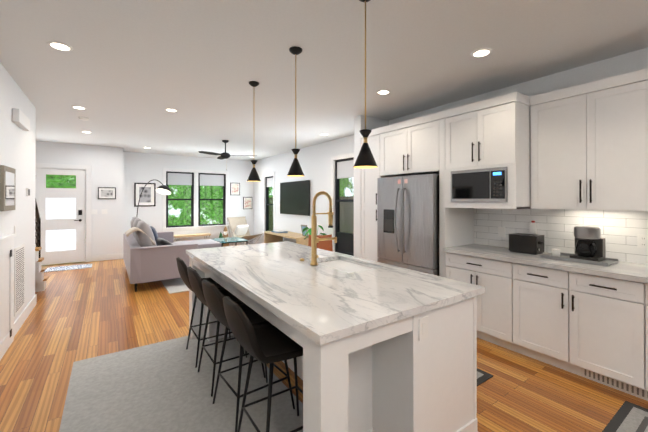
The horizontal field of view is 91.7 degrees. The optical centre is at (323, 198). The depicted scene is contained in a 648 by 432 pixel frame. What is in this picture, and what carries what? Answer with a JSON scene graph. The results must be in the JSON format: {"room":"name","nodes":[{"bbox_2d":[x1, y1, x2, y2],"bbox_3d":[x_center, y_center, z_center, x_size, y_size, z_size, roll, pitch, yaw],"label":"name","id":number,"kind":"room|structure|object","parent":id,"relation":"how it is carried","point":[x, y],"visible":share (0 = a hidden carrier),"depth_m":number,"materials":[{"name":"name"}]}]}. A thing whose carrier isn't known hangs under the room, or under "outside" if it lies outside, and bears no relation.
{"room":"kitchen and living room","nodes":[
{"label":"kitchen and living room","id":0,"kind":"room"},
{"bbox_2d":[0,63,35,321],"bbox_3d":[-1.495,0.089,0.616,0.110,2.740,9.080,0,0,-35],"label":"wall","id":1,"kind":"structure","parent":0,"point":[18,148],"depth_m":3.63,"materials":[{"name":"paint"}]},
{"bbox_2d":[0,165,15,210],"bbox_3d":[-3.130,-0.098,3.115,0.030,0.430,0.450,0,0,-35],"label":"mirror","id":2,"kind":"object","parent":1,"relation":"attached to","point":[7,187],"visible":1,"depth_m":3.04,"materials":[{"name":"grey wood"}]},
{"bbox_2d":[0,234,15,359],"bbox_3d":[-2.831,0.916,2.680,0.035,1.102,1.480,0,0,-35],"label":"door","id":3,"kind":"structure","parent":1,"relation":"attached to","point":[6,291],"depth_m":3.05,"materials":[{"name":"white wood"}]},
{"bbox_2d":[14,244,24,316],"bbox_3d":[-3.458,0.903,3.572,0.012,0.730,0.460,0,0,-35],"label":"air vent","id":4,"kind":"object","parent":1,"relation":"in","point":[19,277],"visible":1,"depth_m":3.54,"materials":[{"name":"white metal"}]},
{"bbox_2d":[12,108,29,130],"bbox_3d":[-3.402,-0.882,3.537,0.059,0.140,0.550,0,0,-35],"label":"alarm box","id":5,"kind":"object","parent":1,"relation":"attached to","point":[20,119],"visible":0.98,"depth_m":3.40,"materials":[{"name":"white plastic"}]},
{"bbox_2d":[14,294,36,336],"bbox_3d":[-1.443,1.389,0.648,0.016,0.140,9.080,0,0,-35],"label":"baseboard","id":6,"kind":"structure","parent":1,"relation":"attached to","point":[24,315],"depth_m":3.75,"materials":[{"name":"white wood"}]},
{"bbox_2d":[26,188,29,195],"bbox_3d":[-3.687,-0.081,3.916,0.022,0.100,0.120,0,0,-35],"label":"thermostat","id":7,"kind":"object","parent":1,"relation":"attached to","point":[27,191],"visible":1,"depth_m":3.88,"materials":[{"name":"white plastic"}]},
{"bbox_2d":[36,141,122,261],"bbox_3d":[-5.956,0.109,7.160,2.330,2.740,0.120,0,0,-35],"label":"wall","id":8,"kind":"structure","parent":0,"point":[105,163],"depth_m":7.51,"materials":[{"name":"paint"}]},
{"bbox_2d":[35,168,84,264],"bbox_3d":[-5.949,0.400,7.110,0.874,2.136,0.100,0,0,-35],"label":"front door","id":9,"kind":"structure","parent":8,"relation":"in","point":[61,213],"depth_m":7.13,"materials":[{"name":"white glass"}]},
{"bbox_2d":[35,163,90,261],"bbox_3d":[-5.967,0.349,7.140,1.100,2.265,0.140,0,0,-35],"label":"door frame","id":10,"kind":"structure","parent":8,"relation":"attached to","point":[87,168],"depth_m":7.35,"materials":[{"name":"white wood"}]},
{"bbox_2d":[92,253,122,261],"bbox_3d":[-5.215,1.410,7.584,0.625,0.140,0.016,0,0,-35],"label":"baseboard","id":11,"kind":"structure","parent":8,"relation":"attached to","point":[120,255],"depth_m":7.57,"materials":[{"name":"white wood"}]},
{"bbox_2d":[98,187,115,198],"bbox_3d":[-5.227,-0.133,7.574,0.360,0.285,0.026,0,0,-35],"label":"framed picture","id":12,"kind":"object","parent":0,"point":[106,192],"depth_m":7.56,"materials":[{"name":"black paper"}]},
{"bbox_2d":[123,152,253,241],"bbox_3d":[-3.834,0.116,9.473,3.790,2.740,0.120,0,0,-35],"label":"wall","id":13,"kind":"structure","parent":0,"point":[142,167],"depth_m":9.01,"materials":[{"name":"paint"}]},
{"bbox_2d":[134,183,155,206],"bbox_3d":[-4.916,-0.112,8.638,0.510,0.650,0.026,0,0,-35],"label":"framed picture","id":14,"kind":"object","parent":13,"relation":"attached to","point":[148,197],"visible":0.91,"depth_m":8.63,"materials":[{"name":"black paper"}]},
{"bbox_2d":[166,171,193,227],"bbox_3d":[-4.222,0.020,9.212,0.755,1.610,0.070,0,0,-35],"label":"window","id":15,"kind":"structure","parent":13,"relation":"in","point":[179,178],"depth_m":9.22,"materials":[{"name":"black"}]},
{"bbox_2d":[162,168,229,230],"bbox_3d":[-3.781,0.026,9.410,1.915,1.795,0.045,0,0,-35],"label":"window frame","id":16,"kind":"structure","parent":13,"relation":"in","point":[196,226],"depth_m":9.38,"materials":[{"name":"white wood"}]},
{"bbox_2d":[198,173,225,225],"bbox_3d":[-3.470,0.021,9.730,0.830,1.610,0.070,0,0,-35],"label":"window","id":17,"kind":"structure","parent":13,"relation":"in","point":[208,179],"depth_m":9.72,"materials":[{"name":"black"}]},
{"bbox_2d":[230,183,239,194],"bbox_3d":[-2.845,-0.313,10.066,0.310,0.400,0.026,0,0,-35],"label":"picture","id":18,"kind":"object","parent":13,"relation":"attached to","point":[234,188],"visible":0.98,"depth_m":10.05,"materials":[{"name":"white paper"}]},
{"bbox_2d":[229,240,252,245],"bbox_3d":[-3.857,1.415,9.373,3.650,0.140,0.020,0,0,-35],"label":"baseboard","id":19,"kind":"structure","parent":13,"relation":"attached to","point":[239,243],"depth_m":10.18,"materials":[{"name":"white wood"}]},
{"bbox_2d":[243,197,251,208],"bbox_3d":[-2.499,0.138,10.303,0.310,0.400,0.026,0,0,-35],"label":"picture","id":20,"kind":"object","parent":13,"relation":"attached to","point":[247,202],"visible":0.95,"depth_m":10.28,"materials":[{"name":"white paper"}]},
{"bbox_2d":[253,135,353,255],"bbox_3d":[-0.535,0.111,7.921,0.120,2.740,6.180,0,0,-35],"label":"wall","id":21,"kind":"structure","parent":0,"point":[314,162],"depth_m":7.70,"materials":[{"name":"paint"}]},
{"bbox_2d":[253,239,263,243],"bbox_3d":[-1.096,1.413,8.614,0.020,0.140,4.404,0,0,-35],"label":"baseboard","id":22,"kind":"structure","parent":21,"relation":"attached to","point":[254,241],"depth_m":10.14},
{"bbox_2d":[266,176,272,230],"bbox_3d":[-1.590,0.171,9.459,0.070,1.690,0.630,0,0,-35],"label":"window","id":23,"kind":"structure","parent":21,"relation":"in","point":[269,181],"depth_m":9.66,"materials":[{"name":"black"}]},
{"bbox_2d":[280,180,309,215],"bbox_3d":[-0.767,-0.018,8.101,0.056,0.850,1.520,0,0,-35],"label":"screen","id":24,"kind":"object","parent":21,"relation":"attached to","point":[294,197],"visible":0.98,"depth_m":7.99,"materials":[{"name":"black"}]},
{"bbox_2d":[0,244,647,431],"bbox_3d":[-1.042,1.517,3.365,6.120,0.100,13.340,0,0,-35],"label":"floor","id":25,"kind":"structure","parent":0,"point":[99,308],"depth_m":2.81,"materials":[{"name":"brown wood"}]},
{"bbox_2d":[35,198,48,291],"bbox_3d":[-4.168,0.233,3.671,1.096,2.470,3.055,0,0,-35],"label":"stairs","id":26,"kind":"structure","parent":25,"relation":"on","point":[40,280],"depth_m":4.79,"materials":[{"name":"brown wood"}]},
{"bbox_2d":[44,264,91,271],"bbox_3d":[-5.476,1.473,6.697,0.860,0.008,0.500,0,0,-35],"label":"door mat","id":27,"kind":"object","parent":25,"relation":"on","point":[63,268],"visible":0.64,"depth_m":6.72,"materials":[{"name":"grey fabric"}]},
{"bbox_2d":[137,180,170,214],"bbox_3d":[-4.328,0.502,7.820,1.385,1.956,0.325,0,0,28],"label":"lamp","id":28,"kind":"object","parent":25,"relation":"on","point":[164,189],"visible":0.6,"depth_m":7.70,"materials":[{"name":"black metal"}]},
{"bbox_2d":[123,216,220,291],"bbox_3d":[-2.954,0.928,6.440,1.960,1.096,2.597,0,0,-35],"label":"sofa","id":29,"kind":"object","parent":25,"relation":"on","point":[151,254],"visible":0.81,"depth_m":5.16,"materials":[{"name":"fabric"}]},
{"bbox_2d":[161,278,188,293],"bbox_3d":[-2.327,1.473,6.974,2.500,0.010,3.400,0,0,-35],"label":"living room rug","id":30,"kind":"object","parent":25,"relation":"on","point":[177,285],"visible":0.14,"depth_m":5.30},
{"bbox_2d":[212,237,248,246],"bbox_3d":[-2.485,1.269,8.262,0.700,0.404,0.900,0,0,-35],"label":"coffee table","id":31,"kind":"object","parent":30,"relation":"on","point":[235,240],"visible":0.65,"depth_m":8.08,"materials":[{"name":"teal glass"}]},
{"bbox_2d":[219,226,228,246],"bbox_3d":[-2.973,1.145,9.322,0.360,0.679,0.260,0,0,-35],"label":"figurine","id":32,"kind":"object","parent":31,"relation":"on","point":[225,234],"visible":0.58,"depth_m":9.28,"materials":[{"name":"beige ceramic"}]},
{"bbox_2d":[59,335,302,431],"bbox_3d":[-0.481,1.456,1.484,1.390,0.010,4.165,0,0,-35],"label":"kitchen rug","id":33,"kind":"object","parent":25,"relation":"on","point":[164,386],"visible":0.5,"depth_m":2.34,"materials":[{"name":"grey fabric"}]},
{"bbox_2d":[176,257,243,367],"bbox_3d":[-1.084,0.995,2.962,0.554,0.917,0.447,0,0,-35],"label":"stool","id":34,"kind":"object","parent":33,"relation":"on","point":[182,268],"visible":0.31,"depth_m":2.79,"materials":[{"name":"black leather"}]},
{"bbox_2d":[187,266,265,396],"bbox_3d":[-0.811,0.994,2.566,0.554,0.917,0.447,0,0,-35],"label":"stool","id":35,"kind":"object","parent":33,"relation":"on","point":[195,280],"visible":0.46,"depth_m":2.40,"materials":[{"name":"black leather"}]},
{"bbox_2d":[202,279,294,431],"bbox_3d":[-0.536,0.993,2.171,0.560,0.917,0.459,0,0,-35],"label":"stool","id":36,"kind":"object","parent":33,"relation":"on","point":[213,295],"visible":0.56,"depth_m":2.03,"materials":[{"name":"black leather"}]},
{"bbox_2d":[223,296,302,431],"bbox_3d":[-0.278,0.992,1.792,0.554,0.917,0.446,0,0,-35],"label":"stool","id":37,"kind":"object","parent":33,"relation":"on","point":[268,343],"visible":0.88,"depth_m":1.65,"materials":[{"name":"black leather"}]},
{"bbox_2d":[174,233,210,241],"bbox_3d":[-3.827,1.261,9.134,0.980,0.453,0.320,0,0,-35],"label":"bench","id":38,"kind":"object","parent":25,"relation":"on","point":[192,235],"visible":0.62,"depth_m":9.08,"materials":[{"name":"brown wood"}]},
{"bbox_2d":[227,216,262,245],"bbox_3d":[-2.409,1.022,9.582,0.810,0.918,0.734,0,0,35],"label":"chair","id":39,"kind":"object","parent":25,"relation":"on","point":[239,226],"visible":0.77,"depth_m":9.62,"materials":[{"name":"grey fabric"}]},
{"bbox_2d":[264,225,308,245],"bbox_3d":[-0.869,1.036,7.767,0.540,0.886,1.750,0,0,-35],"label":"console table","id":40,"kind":"object","parent":25,"relation":"on","point":[273,236],"visible":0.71,"depth_m":7.80,"materials":[{"name":"brown wood"}]},
{"bbox_2d":[302,225,326,239],"bbox_3d":[-0.184,1.016,6.624,0.552,0.921,0.660,0,0,-35],"label":"plant","id":41,"kind":"object","parent":40,"relation":"on","point":[309,230],"visible":0.27,"depth_m":6.65,"materials":[{"name":"green plant"}]},
{"bbox_2d":[308,234,332,251],"bbox_3d":[-0.054,1.081,5.826,0.500,0.788,0.580,0,0,-5],"label":"leather chair","id":42,"kind":"object","parent":25,"relation":"on","point":[326,245],"visible":0.25,"depth_m":6.03,"materials":[{"name":"orange leather"}]},
{"bbox_2d":[189,257,483,431],"bbox_3d":[-0.233,1.029,2.692,1.216,0.876,2.580,0,0,-35],"label":"kitchen island","id":43,"kind":"object","parent":25,"relation":"on","point":[388,348],"depth_m":1.75,"materials":[{"name":"wood"}]},
{"bbox_2d":[186,241,484,344],"bbox_3d":[-0.245,0.571,2.685,1.243,0.040,2.613,0,0,-35],"label":"island countertop","id":44,"kind":"structure","parent":43,"relation":"on","point":[325,303],"depth_m":1.92,"materials":[{"name":"white stone"}]},
{"bbox_2d":[300,191,336,265],"bbox_3d":[-0.057,0.243,2.732,0.305,0.615,0.306,0,0,-35],"label":"faucet","id":45,"kind":"object","parent":44,"relation":"on","point":[315,239],"visible":1,"depth_m":2.62,"materials":[{"name":"gold metal"}]},
{"bbox_2d":[318,257,373,272],"bbox_3d":[0.168,0.688,2.696,0.405,0.217,0.635,0,0,-35],"label":"sink","id":46,"kind":"object","parent":44,"relation":"in","point":[338,263],"depth_m":2.80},
{"bbox_2d":[360,128,379,261],"bbox_3d":[0.918,0.239,4.734,0.599,2.464,0.402,0,0,-35],"label":"tall cabinet","id":47,"kind":"object","parent":25,"relation":"on","point":[369,176],"depth_m":4.57,"materials":[{"name":"white wood"}]},
{"bbox_2d":[377,174,438,275],"bbox_3d":[1.231,0.586,4.121,0.739,1.743,0.896,0,0,-35],"label":"fridge","id":48,"kind":"object","parent":25,"relation":"on","point":[407,222],"visible":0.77,"depth_m":3.86,"materials":[{"name":"grey metal"}]},
{"bbox_2d":[380,112,443,276],"bbox_3d":[1.323,0.237,4.147,0.599,2.464,1.024,0,0,-35],"label":"tall cabinet","id":49,"kind":"object","parent":25,"relation":"on","point":[409,147],"depth_m":3.94,"materials":[{"name":"white wood"}]},
{"bbox_2d":[440,94,507,263],"bbox_3d":[1.804,-0.202,3.410,0.644,1.589,0.736,0,0,-35],"label":"wall cabinet","id":50,"kind":"object","parent":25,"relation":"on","point":[473,135],"depth_m":3.44,"materials":[{"name":"white wood"}]},
{"bbox_2d":[451,167,507,201],"bbox_3d":[1.799,-0.135,3.397,0.566,0.339,0.592,0,0,-35],"label":"microwave","id":51,"kind":"object","parent":50,"relation":"in","point":[484,185],"visible":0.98,"depth_m":3.20,"materials":[{"name":"grey plastic"}]},
{"bbox_2d":[444,252,507,348],"bbox_3d":[1.815,1.030,3.422,0.609,0.874,0.720,0,0,-35],"label":"base cabinet","id":52,"kind":"object","parent":25,"relation":"on","point":[492,306],"depth_m":3.15,"materials":[{"name":"white wood"}]},
{"bbox_2d":[477,368,492,385],"bbox_3d":[0.739,1.461,3.002,0.620,0.010,1.420,0,0,-35],"label":"area rug","id":53,"kind":"object","parent":25,"relation":"on","point":[483,376],"visible":0.08,"depth_m":2.58,"materials":[{"name":"grey fabric"}]},
{"bbox_2d":[508,89,563,271],"bbox_3d":[2.144,-0.204,2.917,0.644,1.589,0.462,0,0,-35],"label":"wall cabinet","id":54,"kind":"object","parent":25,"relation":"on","point":[535,123],"depth_m":2.99,"materials":[{"name":"white wood"}]},
{"bbox_2d":[509,233,543,254],"bbox_3d":[2.088,0.459,3.232,0.180,0.186,0.278,0,0,-35],"label":"toaster","id":55,"kind":"object","parent":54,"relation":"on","point":[533,244],"visible":1,"depth_m":3.16,"materials":[{"name":"grey metal"}]},
{"bbox_2d":[540,226,617,265],"bbox_3d":[2.289,0.400,2.835,0.306,0.302,0.480,0,0,-35],"label":"coffee maker","id":56,"kind":"object","parent":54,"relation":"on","point":[590,247],"visible":1,"depth_m":2.74,"materials":[{"name":"grey"}]},
{"bbox_2d":[508,264,639,397],"bbox_3d":[2.270,1.028,2.762,0.609,0.874,0.884,0,0,-35],"label":"base cabinet","id":57,"kind":"object","parent":25,"relation":"on","point":[588,327],"depth_m":2.54,"materials":[{"name":"white wood"}]},
{"bbox_2d":[564,70,639,283],"bbox_3d":[2.389,-0.205,2.562,0.644,1.589,0.477,0,0,-35],"label":"wall cabinet","id":58,"kind":"object","parent":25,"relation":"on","point":[570,158],"depth_m":2.67,"materials":[{"name":"white wood"}]},
{"bbox_2d":[602,401,647,431],"bbox_3d":[2.273,1.457,1.594,0.610,0.010,1.220,0,0,-35],"label":"mat","id":59,"kind":"object","parent":25,"relation":"on","point":[629,417],"visible":1,"depth_m":2.06,"materials":[{"name":"grey fabric"}]},
{"bbox_2d":[640,68,647,283],"bbox_3d":[2.640,-0.206,2.198,0.644,1.589,0.471,0,0,-35],"label":"wall cabinet","id":60,"kind":"object","parent":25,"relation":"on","point":[644,72],"depth_m":2.44,"materials":[{"name":"white wood"}]},
{"bbox_2d":[640,284,647,400],"bbox_3d":[2.775,1.026,2.029,0.609,0.874,0.896,0,0,-35],"label":"base cabinet","id":61,"kind":"object","parent":25,"relation":"on","point":[643,287],"depth_m":2.24,"materials":[{"name":"white wood"}]},
{"bbox_2d":[0,0,647,160],"bbox_3d":[-1.042,-1.323,3.374,6.120,0.100,13.340,0,0,-35],"label":"ceiling","id":62,"kind":"structure","parent":0,"point":[126,73],"depth_m":2.88,"materials":[{"name":"paint"}]},
{"bbox_2d":[47,41,72,50],"bbox_3d":[-2.201,-1.271,2.623,0.170,0.007,0.170,0,0,-35],"label":"recessed light","id":63,"kind":"object","parent":62,"relation":"in","point":[59,46],"visible":0.98,"depth_m":2.62,"materials":[{"name":"white plastic"}]},
{"bbox_2d":[71,106,86,109],"bbox_3d":[-3.404,-1.266,4.369,0.170,0.007,0.170,0,0,-35],"label":"recessed light","id":64,"kind":"object","parent":62,"relation":"in","point":[79,107],"visible":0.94,"depth_m":4.35,"materials":[{"name":"white plastic"}]},
{"bbox_2d":[78,117,88,120],"bbox_3d":[-3.757,-1.249,4.915,0.130,0.036,0.130,0,0,-35],"label":"smoke detector","id":65,"kind":"object","parent":62,"relation":"attached to","point":[84,118],"visible":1,"depth_m":4.89,"materials":[{"name":"white plastic"}]},
{"bbox_2d":[165,108,177,111],"bbox_3d":[-2.180,-1.266,4.496,0.170,0.007,0.170,0,0,-35],"label":"recessed light","id":66,"kind":"object","parent":62,"relation":"in","point":[170,110],"visible":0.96,"depth_m":4.50,"materials":[{"name":"white plastic"}]},
{"bbox_2d":[199,140,256,159],"bbox_3d":[-2.236,-0.937,6.904,1.179,0.650,1.084,0,0,-35],"label":"ceiling fan","id":67,"kind":"object","parent":62,"relation":"hanging from","point":[224,155],"visible":1,"depth_m":6.75,"materials":[{"name":"black metal"}]},
{"bbox_2d":[247,81,260,181],"bbox_3d":[-0.769,-0.732,3.451,0.152,1.080,0.152,0,0,-35],"label":"pendant light","id":68,"kind":"object","parent":62,"relation":"hanging from","point":[253,176],"visible":1,"depth_m":3.42,"materials":[{"name":"black metal"}]},
{"bbox_2d":[287,46,303,176],"bbox_3d":[-0.241,-0.734,2.685,0.152,1.080,0.152,0,0,-35],"label":"pendant light","id":69,"kind":"object","parent":62,"relation":"hanging from","point":[295,169],"visible":1,"depth_m":2.66,"materials":[{"name":"black metal"}]},
{"bbox_2d":[353,0,377,167],"bbox_3d":[0.258,-0.737,1.961,0.152,1.080,0.152,0,0,-35],"label":"pendant light","id":70,"kind":"object","parent":62,"relation":"hanging from","point":[365,158],"visible":1,"depth_m":1.94,"materials":[{"name":"black metal"}]},
{"bbox_2d":[376,89,390,94],"bbox_3d":[0.708,-1.268,3.742,0.170,0.007,0.170,0,0,-35],"label":"recessed light","id":71,"kind":"object","parent":62,"relation":"in","point":[382,92],"visible":0.92,"depth_m":3.74,"materials":[{"name":"white plastic"}]},
{"bbox_2d":[471,48,491,57],"bbox_3d":[1.373,-1.271,2.742,0.170,0.007,0.170,0,0,-35],"label":"recessed light","id":72,"kind":"object","parent":62,"relation":"in","point":[481,52],"visible":1,"depth_m":2.73,"materials":[{"name":"white plastic"}]},
{"bbox_2d":[354,115,388,257],"bbox_3d":[0.911,0.102,5.074,0.970,2.740,0.150,0,0,-35],"label":"wall","id":73,"kind":"structure","parent":0,"point":[372,123],"depth_m":4.82,"materials":[{"name":"paint"}]},
{"bbox_2d":[389,47,647,124],"bbox_3d":[2.976,0.095,2.386,0.120,2.740,6.920,0,0,-35],"label":"wall","id":74,"kind":"structure","parent":0,"point":[637,60],"depth_m":3.11,"materials":[{"name":"paint"}]},
{"bbox_2d":[530,221,536,233],"bbox_3d":[2.217,0.300,3.332,0.034,0.135,0.060,0,0,-35],"label":"outlet","id":75,"kind":"object","parent":74,"relation":"attached to","point":[533,227],"visible":0.98,"depth_m":3.31,"materials":[{"name":"white plastic"}]},
{"label":"outside","id":76,"kind":"structure","parent":0,"visible":0},
{"bbox_2d":[46,174,272,225],"bbox_3d":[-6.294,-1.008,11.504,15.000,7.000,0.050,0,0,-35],"label":"trees","id":77,"kind":"object","parent":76,"point":[210,217],"depth_m":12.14,"materials":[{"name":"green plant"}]},
{"bbox_2d":[269,196,353,233],"bbox_3d":[0.108,0.761,9.504,0.080,1.650,9.500,0,0,-35],"label":"fence","id":78,"kind":"object","parent":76,"point":[345,214],"depth_m":8.73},
{"bbox_2d":[340,177,353,195],"bbox_3d":[1.391,-1.012,10.090,0.050,7.000,11.000,0,0,-35],"label":"yard","id":79,"kind":"structure","parent":76,"point":[344,183],"depth_m":10.88,"materials":[{"name":"green plant"}]}
]}

